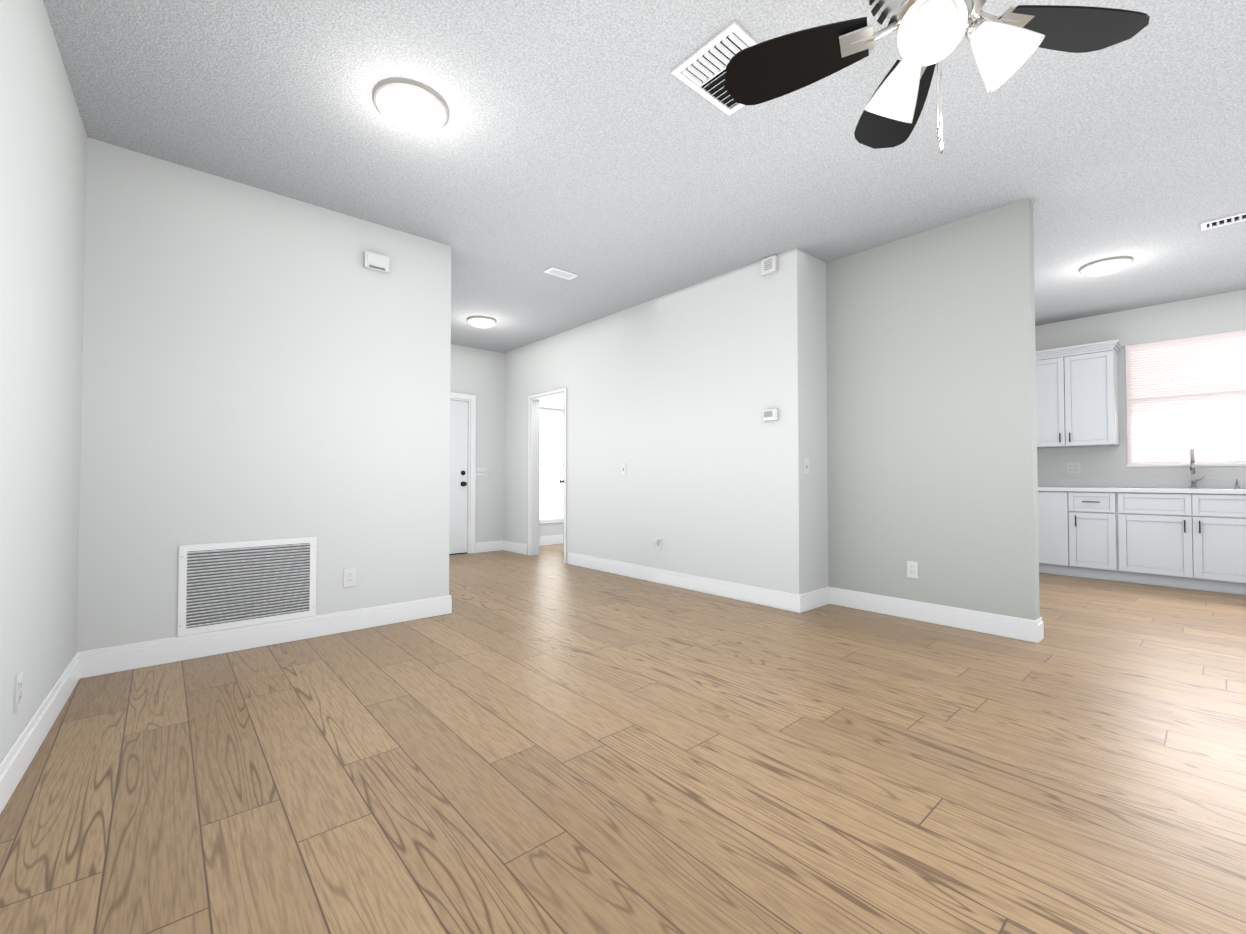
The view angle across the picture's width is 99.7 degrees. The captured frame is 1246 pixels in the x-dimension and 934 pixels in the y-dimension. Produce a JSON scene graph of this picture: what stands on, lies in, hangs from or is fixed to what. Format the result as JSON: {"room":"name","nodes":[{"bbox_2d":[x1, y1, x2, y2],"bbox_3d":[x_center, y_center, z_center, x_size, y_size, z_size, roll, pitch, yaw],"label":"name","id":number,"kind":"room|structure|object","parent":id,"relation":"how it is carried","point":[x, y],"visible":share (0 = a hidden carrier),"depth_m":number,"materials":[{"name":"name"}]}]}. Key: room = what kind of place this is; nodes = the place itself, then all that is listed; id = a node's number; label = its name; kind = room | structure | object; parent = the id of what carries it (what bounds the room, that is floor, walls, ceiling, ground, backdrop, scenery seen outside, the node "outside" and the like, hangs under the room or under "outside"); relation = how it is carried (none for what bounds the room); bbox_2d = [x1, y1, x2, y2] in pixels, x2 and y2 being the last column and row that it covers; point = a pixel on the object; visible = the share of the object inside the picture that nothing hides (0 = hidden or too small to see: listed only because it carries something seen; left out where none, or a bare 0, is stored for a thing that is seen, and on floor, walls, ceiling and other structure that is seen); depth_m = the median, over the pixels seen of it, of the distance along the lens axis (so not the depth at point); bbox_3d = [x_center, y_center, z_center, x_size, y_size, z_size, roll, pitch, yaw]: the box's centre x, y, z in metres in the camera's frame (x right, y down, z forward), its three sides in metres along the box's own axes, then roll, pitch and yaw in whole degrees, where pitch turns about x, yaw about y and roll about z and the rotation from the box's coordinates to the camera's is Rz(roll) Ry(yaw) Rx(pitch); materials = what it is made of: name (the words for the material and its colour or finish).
{"room":"empty living room","nodes":[
{"label":"empty living room","id":0,"kind":"room"},
{"bbox_2d":[0,0,86,761],"bbox_3d":[-0.622,-0.366,-0.051,0.405,2.740,7.099,1,-2,-41],"label":"wall","id":1,"kind":"structure","parent":0,"point":[43,153],"depth_m":1.92,"materials":[{"name":"white paint"}]},
{"bbox_2d":[14,671,22,712],"bbox_3d":[-2.018,0.750,1.756,0.010,0.117,0.072,1,-1,-39],"label":"outlet","id":2,"kind":"object","parent":1,"relation":"attached to","point":[18,678],"visible":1,"depth_m":1.74,"materials":[{"name":"white plastic"}]},
{"bbox_2d":[0,652,79,813],"bbox_3d":[-0.531,0.937,-0.081,0.296,0.132,6.975,1,-2,-41],"label":"baseboard","id":3,"kind":"structure","parent":1,"relation":"attached to","point":[15,762],"depth_m":1.90,"materials":[{"name":"white wood"}]},
{"bbox_2d":[77,137,450,651],"bbox_3d":[-2.050,-0.299,3.331,1.920,2.740,0.120,1,-2,-41],"label":"wall","id":4,"kind":"structure","parent":0,"point":[259,364],"depth_m":3.11,"materials":[{"name":"white paint"}]},
{"bbox_2d":[178,537,316,635],"bbox_3d":[-2.189,0.684,3.102,0.665,0.495,0.013,1,-2,-41],"label":"air vent","id":5,"kind":"object","parent":4,"relation":"in","point":[227,585],"visible":1,"depth_m":3.08,"materials":[{"name":"white metal"}]},
{"bbox_2d":[78,595,449,678],"bbox_3d":[-2.017,1.004,3.245,1.890,0.132,0.016,1,-2,-41],"label":"baseboard","id":6,"kind":"structure","parent":4,"relation":"attached to","point":[102,661],"depth_m":3.08,"materials":[{"name":"white wood"}]},
{"bbox_2d":[344,568,355,586],"bbox_3d":[-1.792,0.725,3.451,0.072,0.117,0.010,1,-2,-41],"label":"outlet","id":7,"kind":"object","parent":4,"relation":"attached to","point":[349,576],"visible":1,"depth_m":3.45,"materials":[{"name":"white plastic"}]},
{"bbox_2d":[363,251,388,273],"bbox_3d":[-1.676,-1.392,3.575,0.155,0.105,0.041,1,-2,-41],"label":"door chime","id":8,"kind":"object","parent":4,"relation":"attached to","point":[375,262],"visible":1,"depth_m":3.56,"materials":[{"name":"white plastic"}]},
{"bbox_2d":[450,595,451,612],"bbox_3d":[-2.201,1.038,4.945,0.016,0.132,2.816,1,-2,-41],"label":"baseboard","id":9,"kind":"structure","parent":4,"relation":"attached to","point":[450,595],"depth_m":3.89,"materials":[{"name":"white wood"}]},
{"bbox_2d":[450,344,504,542],"bbox_3d":[-2.435,-0.231,6.718,2.210,2.740,0.120,1,-2,-41],"label":"wall","id":10,"kind":"structure","parent":0,"point":[479,374],"depth_m":7.15,"materials":[{"name":"white paint"}]},
{"bbox_2d":[449,400,467,554],"bbox_3d":[-2.382,0.130,6.696,0.864,2.017,0.121,1,-2,-41],"label":"entry door","id":11,"kind":"structure","parent":10,"relation":"in","point":[458,473],"depth_m":6.91,"materials":[{"name":"white wood"}]},
{"bbox_2d":[450,392,475,552],"bbox_3d":[-2.406,0.084,6.725,1.050,2.110,0.138,1,-2,-41],"label":"door frame","id":12,"kind":"structure","parent":10,"relation":"attached to","point":[471,478],"depth_m":6.99,"materials":[{"name":"white wood"}]},
{"bbox_2d":[476,468,486,475],"bbox_3d":[-1.909,0.066,7.083,0.164,0.117,0.015,1,-2,-41],"label":"light switch","id":13,"kind":"object","parent":10,"relation":"attached to","point":[481,471],"visible":1,"depth_m":7.09,"materials":[{"name":"white plastic"}]},
{"bbox_2d":[475,541,501,552],"bbox_3d":[-1.817,1.082,7.144,0.405,0.132,0.016,1,-2,-41],"label":"baseboard","id":14,"kind":"structure","parent":10,"relation":"attached to","point":[493,545],"depth_m":7.13,"materials":[{"name":"white wood"}]},
{"bbox_2d":[539,396,563,536],"bbox_3d":[-0.821,-0.201,8.214,2.190,2.740,0.120,1,-2,-41],"label":"wall","id":15,"kind":"structure","parent":0,"point":[550,529],"depth_m":7.90,"materials":[{"name":"white paint"}]},
{"bbox_2d":[539,535,562,545],"bbox_3d":[-0.772,1.102,8.140,2.200,0.132,0.016,1,-2,-41],"label":"baseboard","id":16,"kind":"structure","parent":15,"relation":"attached to","point":[556,539],"depth_m":7.87,"materials":[{"name":"white wood"}]},
{"bbox_2d":[540,407,563,523],"bbox_3d":[-1.081,-0.021,7.954,0.540,1.730,0.102,1,-2,-41],"label":"room window","id":17,"kind":"structure","parent":15,"relation":"in","point":[553,520],"depth_m":8.02,"materials":[{"name":"white wood"}]},
{"bbox_2d":[0,544,1245,933],"bbox_3d":[1.606,1.136,4.063,9.800,0.100,10.800,1,-2,-41],"label":"floor","id":18,"kind":"structure","parent":0,"point":[546,740],"depth_m":1.77,"materials":[{"name":"brown wood"}]},
{"bbox_2d":[1038,491,1065,575],"bbox_3d":[4.527,0.688,5.730,0.617,0.862,0.718,1,-2,-41],"label":"base cabinet","id":19,"kind":"object","parent":18,"relation":"on","point":[1051,504],"depth_m":5.41,"materials":[{"name":"white wood"}]},
{"bbox_2d":[1038,478,1245,493],"bbox_3d":[5.498,0.164,4.622,0.632,0.138,4.477,1,-2,-41],"label":"countertop","id":20,"kind":"structure","parent":19,"relation":"on","point":[1183,485],"depth_m":5.20,"materials":[{"name":"white stone"}]},
{"bbox_2d":[1190,445,1239,488],"bbox_3d":[5.471,-0.005,4.869,0.240,0.408,0.314,1,-2,-41],"label":"chrome faucet","id":21,"kind":"object","parent":20,"relation":"on","point":[1192,467],"visible":1,"depth_m":4.93,"materials":[{"name":"silver metal"}]},
{"bbox_2d":[1066,491,1137,582],"bbox_3d":[4.873,0.680,5.336,0.617,0.862,0.451,1,-2,-41],"label":"base cabinet","id":22,"kind":"object","parent":18,"relation":"on","point":[1099,525],"depth_m":5.13,"materials":[{"name":"white wood"}]},
{"bbox_2d":[1134,511,1245,594],"bbox_3d":[5.268,0.782,4.855,0.421,0.640,0.790,1,-2,-41],"label":"base cabinet","id":23,"kind":"object","parent":18,"relation":"on","point":[1195,541],"depth_m":4.68,"materials":[{"name":"white wood"}]},
{"bbox_2d":[504,253,784,591],"bbox_3d":[-0.166,-0.251,5.716,0.120,2.740,4.380,1,-2,-41],"label":"wall","id":24,"kind":"structure","parent":0,"point":[671,397],"depth_m":4.89,"materials":[{"name":"white paint"}]},
{"bbox_2d":[502,540,526,554],"bbox_3d":[-1.455,1.080,7.056,0.016,0.132,0.625,1,-2,-41],"label":"baseboard","id":25,"kind":"structure","parent":24,"relation":"attached to","point":[519,548],"depth_m":7.04,"materials":[{"name":"white wood"}]},
{"bbox_2d":[528,388,566,562],"bbox_3d":[-0.891,0.105,6.536,0.156,2.060,0.840,1,-2,-41],"label":"trim","id":26,"kind":"structure","parent":24,"relation":"attached to","point":[533,452],"depth_m":6.79,"materials":[{"name":"white wood"}]},
{"bbox_2d":[559,448,563,551],"bbox_3d":[-0.662,0.132,6.694,0.383,1.988,0.685,1,-2,-41],"label":"door ajar","id":27,"kind":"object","parent":24,"relation":"attached to","point":[560,481],"visible":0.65,"depth_m":7.01,"materials":[{"name":"white wood"}]},
{"bbox_2d":[621,463,625,474],"bbox_3d":[0.001,0.023,5.418,0.015,0.117,0.072,1,-2,-41],"label":"light switch","id":28,"kind":"object","parent":24,"relation":"attached to","point":[623,469],"visible":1,"depth_m":5.42,"materials":[{"name":"white plastic"}]},
{"bbox_2d":[656,537,661,549],"bbox_3d":[0.340,0.733,5.022,0.010,0.117,0.072,1,-2,-41],"label":"outlet","id":29,"kind":"object","parent":24,"relation":"attached to","point":[658,546],"visible":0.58,"depth_m":5.01,"materials":[{"name":"white plastic"}]},
{"bbox_2d":[568,553,805,612],"bbox_3d":[0.342,1.039,5.011,0.019,0.132,2.961,1,-2,-41],"label":"baseboard","id":30,"kind":"structure","parent":24,"relation":"attached to","point":[757,595],"depth_m":4.61,"materials":[{"name":"white wood"}]},
{"bbox_2d":[761,255,777,275],"bbox_3d":[1.148,-1.581,4.125,0.039,0.125,0.125,1,-2,-41],"label":"smoke detector","id":31,"kind":"object","parent":24,"relation":"attached to","point":[769,265],"visible":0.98,"depth_m":4.10,"materials":[{"name":"white plastic"}]},
{"bbox_2d":[763,409,778,420],"bbox_3d":[1.153,-0.406,4.105,0.027,0.085,0.125,1,-2,-41],"label":"thermostat","id":32,"kind":"object","parent":24,"relation":"attached to","point":[770,414],"visible":0.98,"depth_m":4.09,"materials":[{"name":"white plastic"}]},
{"bbox_2d":[43,0,1245,352],"bbox_3d":[1.606,-1.703,4.120,9.800,0.100,10.800,1,-2,-41],"label":"ceiling","id":33,"kind":"structure","parent":0,"point":[607,156],"depth_m":2.70,"materials":[{"name":"white paint"}]},
{"bbox_2d":[372,77,448,133],"bbox_3d":[-0.983,-1.647,2.445,0.332,0.079,0.332,1,-2,-41],"label":"ceiling light","id":34,"kind":"object","parent":33,"relation":"attached to","point":[411,105],"visible":0.96,"depth_m":2.38,"materials":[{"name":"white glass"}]},
{"bbox_2d":[467,316,496,328],"bbox_3d":[-1.558,-1.580,5.798,0.321,0.079,0.321,1,-2,-41],"label":"light","id":35,"kind":"object","parent":33,"relation":"attached to","point":[483,322],"visible":1,"depth_m":5.71,"materials":[{"name":"white glass"}]},
{"bbox_2d":[543,266,577,279],"bbox_3d":[-0.526,-1.639,4.456,0.270,0.018,0.130,1,-2,-41],"label":"ceiling vent","id":36,"kind":"object","parent":33,"relation":"in","point":[555,271],"visible":0.96,"depth_m":4.45,"materials":[{"name":"white"}]},
{"bbox_2d":[671,21,758,114],"bbox_3d":[0.464,-1.683,2.252,0.400,0.017,0.330,1,-2,-41],"label":"ceiling vent","id":37,"kind":"object","parent":33,"relation":"in","point":[701,71],"visible":0.62,"depth_m":2.21,"materials":[{"name":"white metal"}]},
{"bbox_2d":[725,0,1149,153],"bbox_3d":[0.924,-1.325,1.530,1.238,0.760,1.264,1,-2,-41],"label":"ceiling fan","id":38,"kind":"object","parent":33,"relation":"hanging from","point":[1008,42],"visible":1,"depth_m":1.65,"materials":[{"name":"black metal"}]},
{"bbox_2d":[1078,256,1133,276],"bbox_3d":[3.927,-1.611,4.279,0.332,0.079,0.332,1,-2,-41],"label":"kitchen ceiling light","id":39,"kind":"object","parent":33,"relation":"attached to","point":[1106,266],"visible":1,"depth_m":4.20,"materials":[{"name":"white glass"}]},
{"bbox_2d":[1201,212,1245,230],"bbox_3d":[4.096,-1.658,3.510,0.150,0.018,0.320,1,-2,-41],"label":"ceiling vent","id":40,"kind":"object","parent":33,"relation":"in","point":[1226,220],"visible":0.98,"depth_m":3.55,"materials":[{"name":"white metal"}]},
{"bbox_2d":[783,248,827,594],"bbox_3d":[1.484,-0.282,4.170,0.560,2.740,0.120,1,-2,-41],"label":"wall","id":41,"kind":"structure","parent":0,"point":[805,417],"depth_m":4.03,"materials":[{"name":"white paint"}]},
{"bbox_2d":[804,459,808,473],"bbox_3d":[1.401,-0.005,4.002,0.072,0.117,0.015,1,-2,-41],"label":"light switch","id":42,"kind":"object","parent":41,"relation":"attached to","point":[806,466],"visible":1,"depth_m":4.00,"materials":[{"name":"white plastic"}]},
{"bbox_2d":[806,587,829,610],"bbox_3d":[1.472,1.020,4.044,0.390,0.132,0.016,1,-2,-41],"label":"baseboard","id":43,"kind":"structure","parent":41,"relation":"attached to","point":[820,597],"depth_m":4.07,"materials":[{"name":"white wood"}]},
{"bbox_2d":[826,198,1039,620],"bbox_3d":[2.126,-0.290,3.773,0.120,2.740,1.325,1,-2,-41],"label":"wall","id":44,"kind":"structure","parent":0,"point":[931,417],"depth_m":3.62,"materials":[{"name":"grey paint"}]},
{"bbox_2d":[907,561,917,578],"bbox_3d":[2.056,0.729,3.734,0.010,0.117,0.072,1,-2,-41],"label":"outlet","id":45,"kind":"object","parent":44,"relation":"attached to","point":[912,569],"visible":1,"depth_m":3.73,"materials":[{"name":"white plastic"}]},
{"bbox_2d":[830,587,1041,642],"bbox_3d":[2.081,1.013,3.696,0.019,0.132,1.341,1,-2,-41],"label":"baseboard","id":46,"kind":"structure","parent":44,"relation":"attached to","point":[989,623],"depth_m":3.57,"materials":[{"name":"white wood"}]},
{"bbox_2d":[1038,617,1043,638],"bbox_3d":[2.182,1.014,3.785,0.016,0.132,1.341,1,-2,-41],"label":"baseboard","id":47,"kind":"structure","parent":44,"relation":"attached to","point":[1039,617],"depth_m":3.27,"materials":[{"name":"white wood"}]},
{"bbox_2d":[1035,290,1245,477],"bbox_3d":[6.046,-0.274,4.581,0.120,2.740,5.280,1,-2,-41],"label":"wall","id":48,"kind":"structure","parent":0,"point":[1212,314],"depth_m":5.45,"materials":[{"name":"white paint"}]},
{"bbox_2d":[1066,463,1080,473],"bbox_3d":[4.929,0.013,5.751,0.010,0.117,0.118,1,-2,-41],"label":"electrical outlet","id":49,"kind":"object","parent":48,"relation":"attached to","point":[1072,468],"visible":1,"depth_m":5.75,"materials":[{"name":"white plastic"}]},
{"bbox_2d":[1036,347,1119,448],"bbox_3d":[4.776,-0.705,5.686,0.337,0.977,0.823,1,-2,-41],"label":"upper cabinet","id":50,"kind":"object","parent":48,"relation":"attached to","point":[1077,401],"depth_m":5.48,"materials":[{"name":"white wood"}]},
{"bbox_2d":[1125,335,1245,466],"bbox_3d":[5.803,-0.640,4.841,0.112,1.258,1.700,1,-2,-41],"label":"kitchen window","id":51,"kind":"structure","parent":48,"relation":"in","point":[1175,420],"depth_m":5.26,"materials":[{"name":"white"}]},
{"bbox_2d":[1125,330,1245,464],"bbox_3d":[5.786,-0.649,4.827,0.036,1.237,1.688,1,-2,-41],"label":"window blinds","id":52,"kind":"object","parent":51,"relation":"attached to","point":[1240,439],"visible":0.85,"depth_m":5.13,"materials":[{"name":"white plastic"}]},
{"label":"outside","id":53,"kind":"structure","parent":0,"visible":0},
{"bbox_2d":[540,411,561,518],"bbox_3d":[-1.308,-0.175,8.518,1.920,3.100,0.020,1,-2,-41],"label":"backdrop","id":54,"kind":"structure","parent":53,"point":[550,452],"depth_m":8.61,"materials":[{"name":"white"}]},
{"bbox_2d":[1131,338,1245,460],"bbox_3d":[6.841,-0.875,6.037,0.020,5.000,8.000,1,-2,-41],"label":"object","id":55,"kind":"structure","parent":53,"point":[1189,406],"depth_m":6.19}
]}

